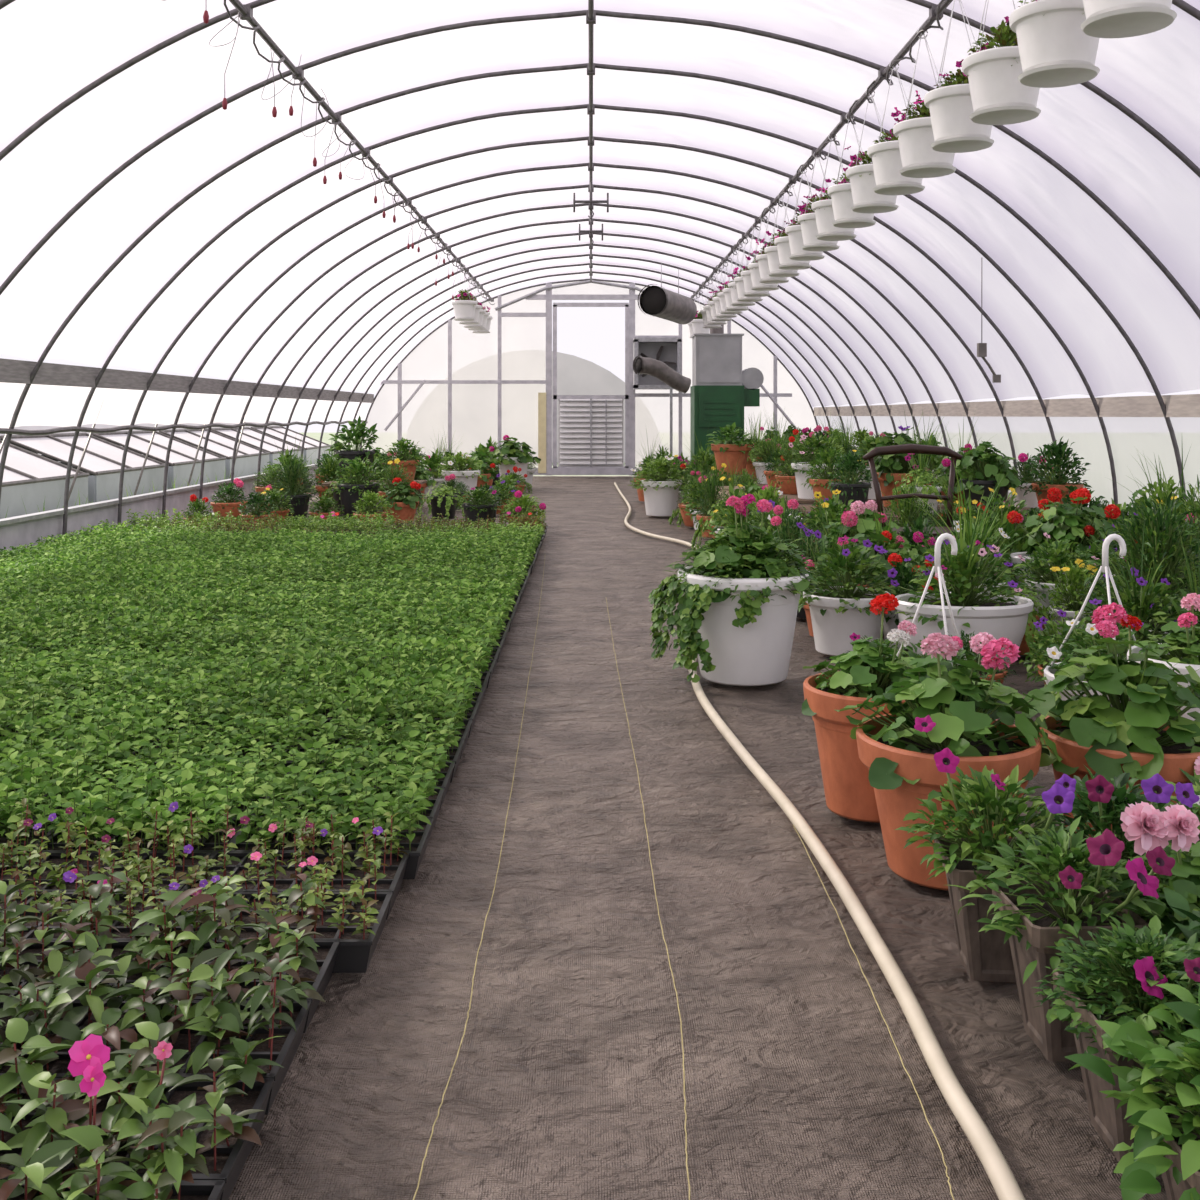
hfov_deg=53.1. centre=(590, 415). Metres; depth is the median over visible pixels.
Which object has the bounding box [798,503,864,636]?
potted plant
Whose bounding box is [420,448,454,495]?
potted plant
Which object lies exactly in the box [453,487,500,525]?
potted plant
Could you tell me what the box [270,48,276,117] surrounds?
drip line
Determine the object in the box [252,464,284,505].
potted plant
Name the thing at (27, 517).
frame
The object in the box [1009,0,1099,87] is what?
hanging basket
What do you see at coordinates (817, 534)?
potted plant
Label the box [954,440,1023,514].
potted plant
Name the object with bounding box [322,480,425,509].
slatted bench
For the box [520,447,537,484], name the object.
potted plant
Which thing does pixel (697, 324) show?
pot
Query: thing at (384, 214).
drip line
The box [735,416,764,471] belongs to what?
potted plant
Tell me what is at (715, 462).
potted plant
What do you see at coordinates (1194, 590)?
potted plant
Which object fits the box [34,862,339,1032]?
seedling tray
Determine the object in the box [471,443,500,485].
potted plant
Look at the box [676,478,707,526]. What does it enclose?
potted plant
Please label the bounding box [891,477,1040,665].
potted plant
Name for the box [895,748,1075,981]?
potted plant
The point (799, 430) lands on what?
potted plant
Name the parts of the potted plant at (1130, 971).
pot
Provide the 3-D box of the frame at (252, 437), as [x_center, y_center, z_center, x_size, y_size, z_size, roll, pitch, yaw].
[-8.787,0.801,29.300,2.875,0.998,3.050,0,0,0]
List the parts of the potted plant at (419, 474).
pot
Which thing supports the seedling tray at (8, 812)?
on the floor
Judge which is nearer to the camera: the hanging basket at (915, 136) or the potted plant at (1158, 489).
the hanging basket at (915, 136)
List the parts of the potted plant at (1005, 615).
pot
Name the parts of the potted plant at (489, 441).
pot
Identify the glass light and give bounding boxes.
[0,436,158,471]
[0,443,79,481]
[41,433,218,462]
[129,431,263,456]
[188,429,298,451]
[201,428,325,448]
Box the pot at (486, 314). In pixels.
[482,312,488,327]
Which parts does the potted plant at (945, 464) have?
pot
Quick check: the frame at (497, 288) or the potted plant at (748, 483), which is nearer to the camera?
the potted plant at (748, 483)
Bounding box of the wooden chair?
[862,444,962,541]
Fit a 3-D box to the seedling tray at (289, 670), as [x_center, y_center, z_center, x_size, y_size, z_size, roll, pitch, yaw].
[-1.200,1.085,4.851,0.552,0.230,0.302,0,0,0]
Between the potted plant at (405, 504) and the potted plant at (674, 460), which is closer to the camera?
the potted plant at (405, 504)
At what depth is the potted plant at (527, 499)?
13.15 m
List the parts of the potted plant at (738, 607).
pot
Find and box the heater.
[690,325,763,485]
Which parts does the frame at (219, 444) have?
frame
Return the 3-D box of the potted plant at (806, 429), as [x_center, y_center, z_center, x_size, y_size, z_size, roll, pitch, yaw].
[3.245,0.488,17.605,0.523,0.625,0.498,0,0,-34]
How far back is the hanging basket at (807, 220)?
10.37 m
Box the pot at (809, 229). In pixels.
[797,213,837,245]
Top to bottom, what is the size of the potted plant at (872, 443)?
0.634 m
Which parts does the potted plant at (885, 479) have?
pot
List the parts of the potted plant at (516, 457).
pot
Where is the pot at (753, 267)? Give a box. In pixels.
[748,263,777,286]
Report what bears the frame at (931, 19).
attached to the wall at (474, 355)
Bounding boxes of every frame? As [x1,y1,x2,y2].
[0,0,1199,20]
[0,0,1199,177]
[0,10,1199,318]
[0,63,1186,500]
[0,358,373,402]
[0,420,367,435]
[0,433,168,501]
[0,440,89,518]
[0,463,322,525]
[41,431,225,488]
[62,104,1117,534]
[117,136,1060,524]
[129,428,269,478]
[162,163,1017,516]
[188,427,303,465]
[199,184,977,503]
[201,426,331,464]
[229,0,493,301]
[231,203,949,486]
[256,218,920,492]
[280,233,896,470]
[301,243,877,469]
[316,254,860,485]
[333,263,845,454]
[348,271,831,444]
[360,279,818,447]
[381,380,545,383]
[384,379,425,430]
[398,363,401,448]
[427,468,637,474]
[448,320,451,452]
[495,280,642,310]
[498,296,501,449]
[499,313,545,316]
[526,295,639,299]
[538,393,545,472]
[546,283,551,475]
[586,0,595,281]
[629,283,634,475]
[635,336,680,337]
[635,393,791,396]
[678,324,681,455]
[691,0,943,299]
[691,0,952,298]
[727,318,730,333]
[760,385,796,428]
[773,356,776,434]
[814,394,1199,416]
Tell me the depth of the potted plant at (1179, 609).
4.92 m
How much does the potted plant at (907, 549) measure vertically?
0.529 m
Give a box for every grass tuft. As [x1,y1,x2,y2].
[23,488,79,513]
[152,479,197,491]
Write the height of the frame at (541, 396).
1.600 m
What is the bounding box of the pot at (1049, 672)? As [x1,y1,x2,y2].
[1044,662,1120,702]
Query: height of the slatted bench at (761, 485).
0.400 m
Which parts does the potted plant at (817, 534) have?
pot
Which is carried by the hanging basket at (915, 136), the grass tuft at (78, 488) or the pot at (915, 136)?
the pot at (915, 136)
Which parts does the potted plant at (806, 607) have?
pot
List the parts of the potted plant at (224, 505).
pot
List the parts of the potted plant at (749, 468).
pot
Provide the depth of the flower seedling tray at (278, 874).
2.95 m
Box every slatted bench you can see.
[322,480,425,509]
[711,474,751,484]
[754,482,780,490]
[774,492,1010,506]
[794,505,1039,530]
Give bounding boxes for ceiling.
[0,0,1199,406]
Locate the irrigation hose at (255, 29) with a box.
[224,0,494,304]
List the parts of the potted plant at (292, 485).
pot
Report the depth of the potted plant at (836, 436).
15.80 m
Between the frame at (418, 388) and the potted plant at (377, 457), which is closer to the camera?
the potted plant at (377, 457)
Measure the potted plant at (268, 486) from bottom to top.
0.450 m
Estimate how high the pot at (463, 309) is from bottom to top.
0.270 m
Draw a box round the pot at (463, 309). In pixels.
[451,300,477,318]
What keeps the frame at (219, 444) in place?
on the ground
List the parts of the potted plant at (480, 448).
pot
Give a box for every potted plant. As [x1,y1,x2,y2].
[181,494,213,525]
[208,478,247,520]
[237,492,276,525]
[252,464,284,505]
[261,487,294,523]
[265,448,309,484]
[265,480,310,505]
[267,427,318,519]
[293,454,316,490]
[304,495,344,519]
[312,441,345,499]
[313,453,335,482]
[323,477,364,513]
[325,415,380,481]
[329,456,388,520]
[351,490,392,525]
[371,458,391,503]
[375,447,392,466]
[375,458,419,514]
[377,457,390,479]
[380,437,425,482]
[381,478,426,523]
[411,447,427,472]
[414,465,431,499]
[417,484,464,521]
[419,430,456,476]
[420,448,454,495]
[437,474,468,509]
[438,451,482,500]
[440,427,458,465]
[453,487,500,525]
[454,481,469,500]
[457,451,497,486]
[465,483,501,522]
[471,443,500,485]
[476,436,500,486]
[488,487,509,513]
[489,435,540,481]
[489,480,519,505]
[494,473,518,492]
[495,477,521,497]
[498,472,527,492]
[500,499,546,521]
[501,490,545,525]
[507,466,531,493]
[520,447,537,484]
[627,456,692,515]
[630,457,654,500]
[631,423,667,476]
[648,494,825,685]
[653,445,673,458]
[668,463,718,527]
[669,454,679,465]
[671,455,690,506]
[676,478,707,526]
[677,471,706,503]
[680,446,715,495]
[682,431,710,485]
[684,475,709,529]
[686,470,706,497]
[691,453,728,537]
[691,477,726,550]
[705,422,757,474]
[705,462,727,485]
[705,463,734,485]
[706,483,756,536]
[715,451,746,501]
[715,489,760,537]
[734,469,761,488]
[735,411,786,482]
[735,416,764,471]
[737,479,762,494]
[744,502,797,534]
[746,485,762,499]
[748,480,788,520]
[749,434,787,483]
[749,489,789,515]
[750,499,786,532]
[756,407,783,452]
[759,498,804,542]
[761,495,806,535]
[762,408,787,486]
[766,415,790,452]
[770,429,810,494]
[770,499,821,562]
[781,424,795,442]
[784,433,842,499]
[786,522,832,617]
[788,427,802,443]
[798,427,817,451]
[798,489,859,546]
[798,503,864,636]
[798,535,903,655]
[801,446,846,505]
[802,593,922,821]
[803,485,848,552]
[809,425,835,443]
[809,498,828,531]
[813,435,844,474]
[815,500,908,560]
[816,414,837,433]
[825,450,871,511]
[826,530,910,630]
[827,428,844,439]
[827,428,850,452]
[833,410,859,469]
[836,632,1061,890]
[840,412,858,448]
[840,632,906,669]
[842,497,910,560]
[848,427,875,448]
[853,434,876,460]
[855,434,904,499]
[858,434,892,465]
[867,426,934,507]
[869,431,893,439]
[873,456,936,548]
[876,553,932,648]
[891,413,957,521]
[891,452,1034,594]
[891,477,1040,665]
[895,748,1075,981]
[898,412,925,470]
[898,515,942,565]
[899,500,943,526]
[899,532,945,590]
[901,559,944,593]
[909,411,949,484]
[920,629,1017,686]
[928,481,1010,572]
[928,500,965,554]
[932,445,945,478]
[934,414,996,506]
[939,498,987,523]
[949,816,1174,1061]
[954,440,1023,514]
[962,511,1017,578]
[969,487,1028,553]
[988,508,1028,582]
[997,584,1057,664]
[1007,488,1137,583]
[1010,765,1199,890]
[1011,453,1052,507]
[1013,532,1103,629]
[1016,509,1051,551]
[1016,552,1053,597]
[1019,609,1086,685]
[1021,437,1091,506]
[1022,602,1199,836]
[1024,507,1041,532]
[1031,915,1199,1160]
[1038,485,1115,545]
[1043,559,1103,641]
[1065,983,1199,1199]
[1070,527,1194,658]
[1077,490,1199,632]
[1080,530,1123,598]
[1081,522,1116,552]
[1092,497,1108,517]
[1098,498,1129,544]
[1107,802,1199,941]
[1108,513,1137,545]
[1112,448,1199,532]
[1112,523,1134,551]
[1122,489,1146,519]
[1128,451,1197,514]
[1149,756,1199,842]
[1158,474,1199,593]
[1158,525,1199,641]
[1164,887,1199,988]
[1170,586,1199,629]
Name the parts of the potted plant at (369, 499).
pot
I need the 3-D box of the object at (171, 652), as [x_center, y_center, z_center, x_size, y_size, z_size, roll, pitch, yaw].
[-1.699,1.104,5.396,0.552,0.191,0.302,0,0,0]
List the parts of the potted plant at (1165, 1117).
pot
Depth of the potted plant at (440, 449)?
18.88 m
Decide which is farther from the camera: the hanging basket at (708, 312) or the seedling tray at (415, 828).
the hanging basket at (708, 312)
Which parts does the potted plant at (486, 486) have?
pot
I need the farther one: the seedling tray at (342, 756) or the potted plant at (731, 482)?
the potted plant at (731, 482)
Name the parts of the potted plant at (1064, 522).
pot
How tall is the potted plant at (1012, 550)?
0.597 m
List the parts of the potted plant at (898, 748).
pot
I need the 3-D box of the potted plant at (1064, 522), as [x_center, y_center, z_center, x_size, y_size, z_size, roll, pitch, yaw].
[2.955,0.821,7.416,0.726,0.758,0.829,0,0,43]
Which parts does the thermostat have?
cord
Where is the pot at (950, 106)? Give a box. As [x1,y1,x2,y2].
[924,84,991,141]
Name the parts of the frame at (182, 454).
frame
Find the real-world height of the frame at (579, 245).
3.930 m
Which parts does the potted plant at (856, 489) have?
pot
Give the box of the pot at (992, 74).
[962,46,1039,111]
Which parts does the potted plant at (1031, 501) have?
pot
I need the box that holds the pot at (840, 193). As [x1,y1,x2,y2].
[827,183,873,221]
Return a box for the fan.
[633,338,681,389]
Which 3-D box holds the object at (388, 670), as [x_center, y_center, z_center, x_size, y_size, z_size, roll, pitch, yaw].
[-0.697,1.078,4.851,0.528,0.244,0.303,0,0,0]
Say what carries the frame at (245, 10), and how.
attached to the ceiling
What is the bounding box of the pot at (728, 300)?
[722,288,747,307]
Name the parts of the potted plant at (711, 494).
pot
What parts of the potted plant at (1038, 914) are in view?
pot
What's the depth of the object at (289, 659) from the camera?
5.11 m
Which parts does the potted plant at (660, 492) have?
pot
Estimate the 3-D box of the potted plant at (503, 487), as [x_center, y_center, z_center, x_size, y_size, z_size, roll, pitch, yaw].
[-1.116,1.012,15.281,0.454,0.375,0.469,0,0,16]
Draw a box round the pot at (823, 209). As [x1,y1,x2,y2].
[811,199,854,234]
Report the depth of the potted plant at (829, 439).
13.34 m
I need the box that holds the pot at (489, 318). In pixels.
[483,316,492,330]
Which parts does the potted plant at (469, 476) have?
pot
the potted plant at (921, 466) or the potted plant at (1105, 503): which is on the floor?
the potted plant at (1105, 503)
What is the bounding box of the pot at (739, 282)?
[734,277,760,298]
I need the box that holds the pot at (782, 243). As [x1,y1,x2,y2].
[774,236,809,264]
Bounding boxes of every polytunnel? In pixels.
[0,421,277,454]
[552,351,624,461]
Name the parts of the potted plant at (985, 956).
pot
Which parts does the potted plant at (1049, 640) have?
pot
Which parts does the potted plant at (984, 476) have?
pot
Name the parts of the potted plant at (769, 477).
pot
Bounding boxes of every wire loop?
[209,12,240,46]
[262,52,300,99]
[301,87,328,136]
[322,129,346,156]
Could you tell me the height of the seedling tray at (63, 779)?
0.218 m
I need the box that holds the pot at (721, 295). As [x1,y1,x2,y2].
[717,292,726,310]
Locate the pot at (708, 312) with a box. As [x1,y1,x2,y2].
[704,305,725,322]
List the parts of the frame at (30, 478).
frame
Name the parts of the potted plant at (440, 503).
pot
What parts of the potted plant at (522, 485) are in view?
pot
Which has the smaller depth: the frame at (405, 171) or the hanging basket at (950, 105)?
the hanging basket at (950, 105)
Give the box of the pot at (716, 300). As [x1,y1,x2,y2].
[712,297,735,314]
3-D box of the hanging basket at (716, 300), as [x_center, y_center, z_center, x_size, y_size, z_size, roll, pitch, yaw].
[2.000,-1.877,17.770,0.398,0.852,0.398,0,0,21]
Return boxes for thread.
[413,561,544,1199]
[606,599,689,1199]
[793,825,954,1199]
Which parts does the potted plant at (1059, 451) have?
pot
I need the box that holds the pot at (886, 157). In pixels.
[867,140,922,186]
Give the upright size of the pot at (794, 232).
0.270 m
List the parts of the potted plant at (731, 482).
pot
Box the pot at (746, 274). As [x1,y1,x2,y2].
[740,270,768,293]
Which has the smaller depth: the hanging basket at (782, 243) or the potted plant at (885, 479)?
the potted plant at (885, 479)
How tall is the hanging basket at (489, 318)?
0.857 m
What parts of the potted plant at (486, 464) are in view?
pot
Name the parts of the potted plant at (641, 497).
pot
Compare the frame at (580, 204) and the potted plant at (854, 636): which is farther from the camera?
the frame at (580, 204)
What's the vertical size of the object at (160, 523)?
0.296 m
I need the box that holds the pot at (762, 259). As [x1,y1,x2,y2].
[756,254,786,279]
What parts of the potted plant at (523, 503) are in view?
pot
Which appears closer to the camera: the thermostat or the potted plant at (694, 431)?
the thermostat
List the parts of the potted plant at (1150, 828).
pot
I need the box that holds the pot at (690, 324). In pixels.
[688,322,692,335]
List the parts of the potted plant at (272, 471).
pot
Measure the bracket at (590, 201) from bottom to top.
0.427 m
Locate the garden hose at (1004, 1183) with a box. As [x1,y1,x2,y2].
[614,483,1025,1199]
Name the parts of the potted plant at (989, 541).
pot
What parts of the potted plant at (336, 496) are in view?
pot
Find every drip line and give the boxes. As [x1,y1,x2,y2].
[203,10,208,23]
[222,14,241,109]
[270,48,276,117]
[289,76,295,115]
[313,103,316,166]
[323,124,334,183]
[338,141,350,179]
[365,156,376,203]
[378,172,385,217]
[389,184,395,221]
[407,216,416,248]
[408,206,413,248]
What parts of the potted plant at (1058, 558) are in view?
pot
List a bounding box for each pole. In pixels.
[0,434,6,453]
[63,424,95,507]
[133,424,157,495]
[187,424,205,485]
[230,422,244,475]
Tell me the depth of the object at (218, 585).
7.30 m
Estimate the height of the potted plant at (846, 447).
0.874 m
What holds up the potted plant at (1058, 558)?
on the floor
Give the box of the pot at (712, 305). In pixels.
[708,301,729,318]
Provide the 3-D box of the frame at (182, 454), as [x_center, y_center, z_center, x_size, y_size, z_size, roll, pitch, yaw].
[-8.787,0.801,22.700,2.875,0.998,3.050,0,0,0]
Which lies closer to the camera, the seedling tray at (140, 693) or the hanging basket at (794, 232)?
the seedling tray at (140, 693)
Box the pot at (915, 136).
[893,117,954,168]
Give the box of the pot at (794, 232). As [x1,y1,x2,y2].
[785,225,822,255]
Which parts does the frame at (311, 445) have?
frame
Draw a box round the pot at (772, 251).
[764,246,797,272]
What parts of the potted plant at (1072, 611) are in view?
pot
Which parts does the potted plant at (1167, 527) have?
pot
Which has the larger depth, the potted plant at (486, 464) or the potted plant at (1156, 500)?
the potted plant at (486, 464)
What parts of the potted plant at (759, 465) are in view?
pot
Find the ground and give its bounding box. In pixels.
[88,433,628,521]
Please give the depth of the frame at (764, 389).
23.86 m
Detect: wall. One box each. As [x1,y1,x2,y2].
[0,382,370,427]
[0,467,324,550]
[363,281,815,467]
[816,416,1199,515]
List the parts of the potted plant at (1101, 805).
pot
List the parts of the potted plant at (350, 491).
pot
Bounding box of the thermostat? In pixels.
[977,257,1000,382]
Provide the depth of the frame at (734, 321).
23.91 m
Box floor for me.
[184,476,1167,1199]
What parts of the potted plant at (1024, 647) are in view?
pot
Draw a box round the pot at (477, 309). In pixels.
[460,305,481,321]
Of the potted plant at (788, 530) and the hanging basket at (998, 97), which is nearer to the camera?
the hanging basket at (998, 97)
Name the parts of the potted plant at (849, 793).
pot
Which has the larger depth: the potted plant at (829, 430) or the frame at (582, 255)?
the frame at (582, 255)
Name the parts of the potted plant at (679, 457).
pot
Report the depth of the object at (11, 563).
8.14 m
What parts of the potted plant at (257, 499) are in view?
pot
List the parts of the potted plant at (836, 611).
pot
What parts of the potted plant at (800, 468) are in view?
pot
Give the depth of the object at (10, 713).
4.10 m
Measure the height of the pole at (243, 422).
1.520 m
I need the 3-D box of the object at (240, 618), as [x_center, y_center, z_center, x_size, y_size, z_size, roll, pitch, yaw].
[-1.711,1.101,6.214,0.541,0.198,0.298,0,0,0]
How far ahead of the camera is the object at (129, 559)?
8.12 m
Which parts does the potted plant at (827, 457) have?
pot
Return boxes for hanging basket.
[451,265,477,320]
[459,271,481,324]
[463,276,485,327]
[468,280,488,330]
[472,285,492,332]
[688,295,701,336]
[691,291,709,333]
[700,278,721,328]
[704,273,726,324]
[707,266,731,320]
[712,260,736,317]
[717,254,742,313]
[722,249,748,310]
[727,242,755,305]
[733,233,762,301]
[740,225,770,296]
[747,215,778,290]
[756,206,788,283]
[764,194,799,276]
[774,184,810,269]
[784,168,824,260]
[797,152,839,250]
[811,134,856,240]
[827,114,875,227]
[844,91,898,213]
[867,62,924,194]
[882,533,999,717]
[891,29,955,177]
[924,0,993,152]
[960,0,1040,124]
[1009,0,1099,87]
[1037,534,1149,703]
[1080,0,1176,37]
[1127,593,1199,720]
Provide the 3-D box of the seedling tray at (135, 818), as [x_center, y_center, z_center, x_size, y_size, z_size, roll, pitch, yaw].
[-1.192,1.091,3.228,0.519,0.218,0.299,0,0,0]
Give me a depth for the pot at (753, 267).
13.67 m
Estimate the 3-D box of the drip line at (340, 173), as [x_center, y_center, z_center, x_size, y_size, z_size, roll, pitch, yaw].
[-2.025,-2.100,9.873,0.116,0.322,0.030,0,0,22]
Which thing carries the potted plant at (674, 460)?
on the floor
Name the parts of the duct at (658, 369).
duct post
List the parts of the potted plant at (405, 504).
pot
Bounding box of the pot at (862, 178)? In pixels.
[846,164,896,205]
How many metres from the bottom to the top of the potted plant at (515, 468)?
0.522 m
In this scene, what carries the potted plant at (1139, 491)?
on the floor
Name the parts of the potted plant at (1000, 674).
pot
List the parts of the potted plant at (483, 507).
pot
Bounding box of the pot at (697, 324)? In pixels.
[691,319,709,333]
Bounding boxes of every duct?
[633,356,690,455]
[637,263,696,324]
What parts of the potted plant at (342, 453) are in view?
pot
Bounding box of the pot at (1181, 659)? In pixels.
[1127,643,1199,720]
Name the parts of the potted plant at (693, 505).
pot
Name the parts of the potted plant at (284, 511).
pot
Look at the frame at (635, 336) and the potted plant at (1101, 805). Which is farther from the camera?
the frame at (635, 336)
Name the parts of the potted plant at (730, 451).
pot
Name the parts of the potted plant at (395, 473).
pot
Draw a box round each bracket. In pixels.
[573,182,608,218]
[579,215,602,246]
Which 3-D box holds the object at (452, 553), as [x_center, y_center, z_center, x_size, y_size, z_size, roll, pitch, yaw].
[-1.202,1.078,8.931,0.528,0.244,0.303,0,0,0]
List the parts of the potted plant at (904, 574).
pot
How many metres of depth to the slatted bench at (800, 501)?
11.39 m
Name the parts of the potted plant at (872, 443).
pot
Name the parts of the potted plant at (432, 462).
pot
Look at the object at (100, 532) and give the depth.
10.29 m
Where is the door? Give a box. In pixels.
[553,303,628,467]
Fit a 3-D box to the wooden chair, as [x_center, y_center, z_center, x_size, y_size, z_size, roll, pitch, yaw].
[2.244,0.699,8.081,0.716,1.003,0.584,0,0,-6]
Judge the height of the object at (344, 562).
0.231 m
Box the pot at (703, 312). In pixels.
[700,310,720,325]
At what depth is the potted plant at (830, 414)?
19.46 m
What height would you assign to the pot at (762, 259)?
0.270 m
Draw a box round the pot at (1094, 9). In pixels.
[1083,0,1171,19]
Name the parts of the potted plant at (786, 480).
pot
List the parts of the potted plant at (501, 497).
pot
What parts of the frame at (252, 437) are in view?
frame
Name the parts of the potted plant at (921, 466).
pot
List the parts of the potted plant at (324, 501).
pot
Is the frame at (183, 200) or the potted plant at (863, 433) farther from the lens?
the potted plant at (863, 433)
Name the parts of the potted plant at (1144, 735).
pot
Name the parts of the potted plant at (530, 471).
pot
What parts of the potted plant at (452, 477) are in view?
pot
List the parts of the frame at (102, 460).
frame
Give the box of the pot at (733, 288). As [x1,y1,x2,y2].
[728,282,753,302]
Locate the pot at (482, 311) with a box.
[465,309,485,325]
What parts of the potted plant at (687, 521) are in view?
pot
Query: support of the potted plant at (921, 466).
on the slatted bench at (807, 507)
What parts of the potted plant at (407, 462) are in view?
pot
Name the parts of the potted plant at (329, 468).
pot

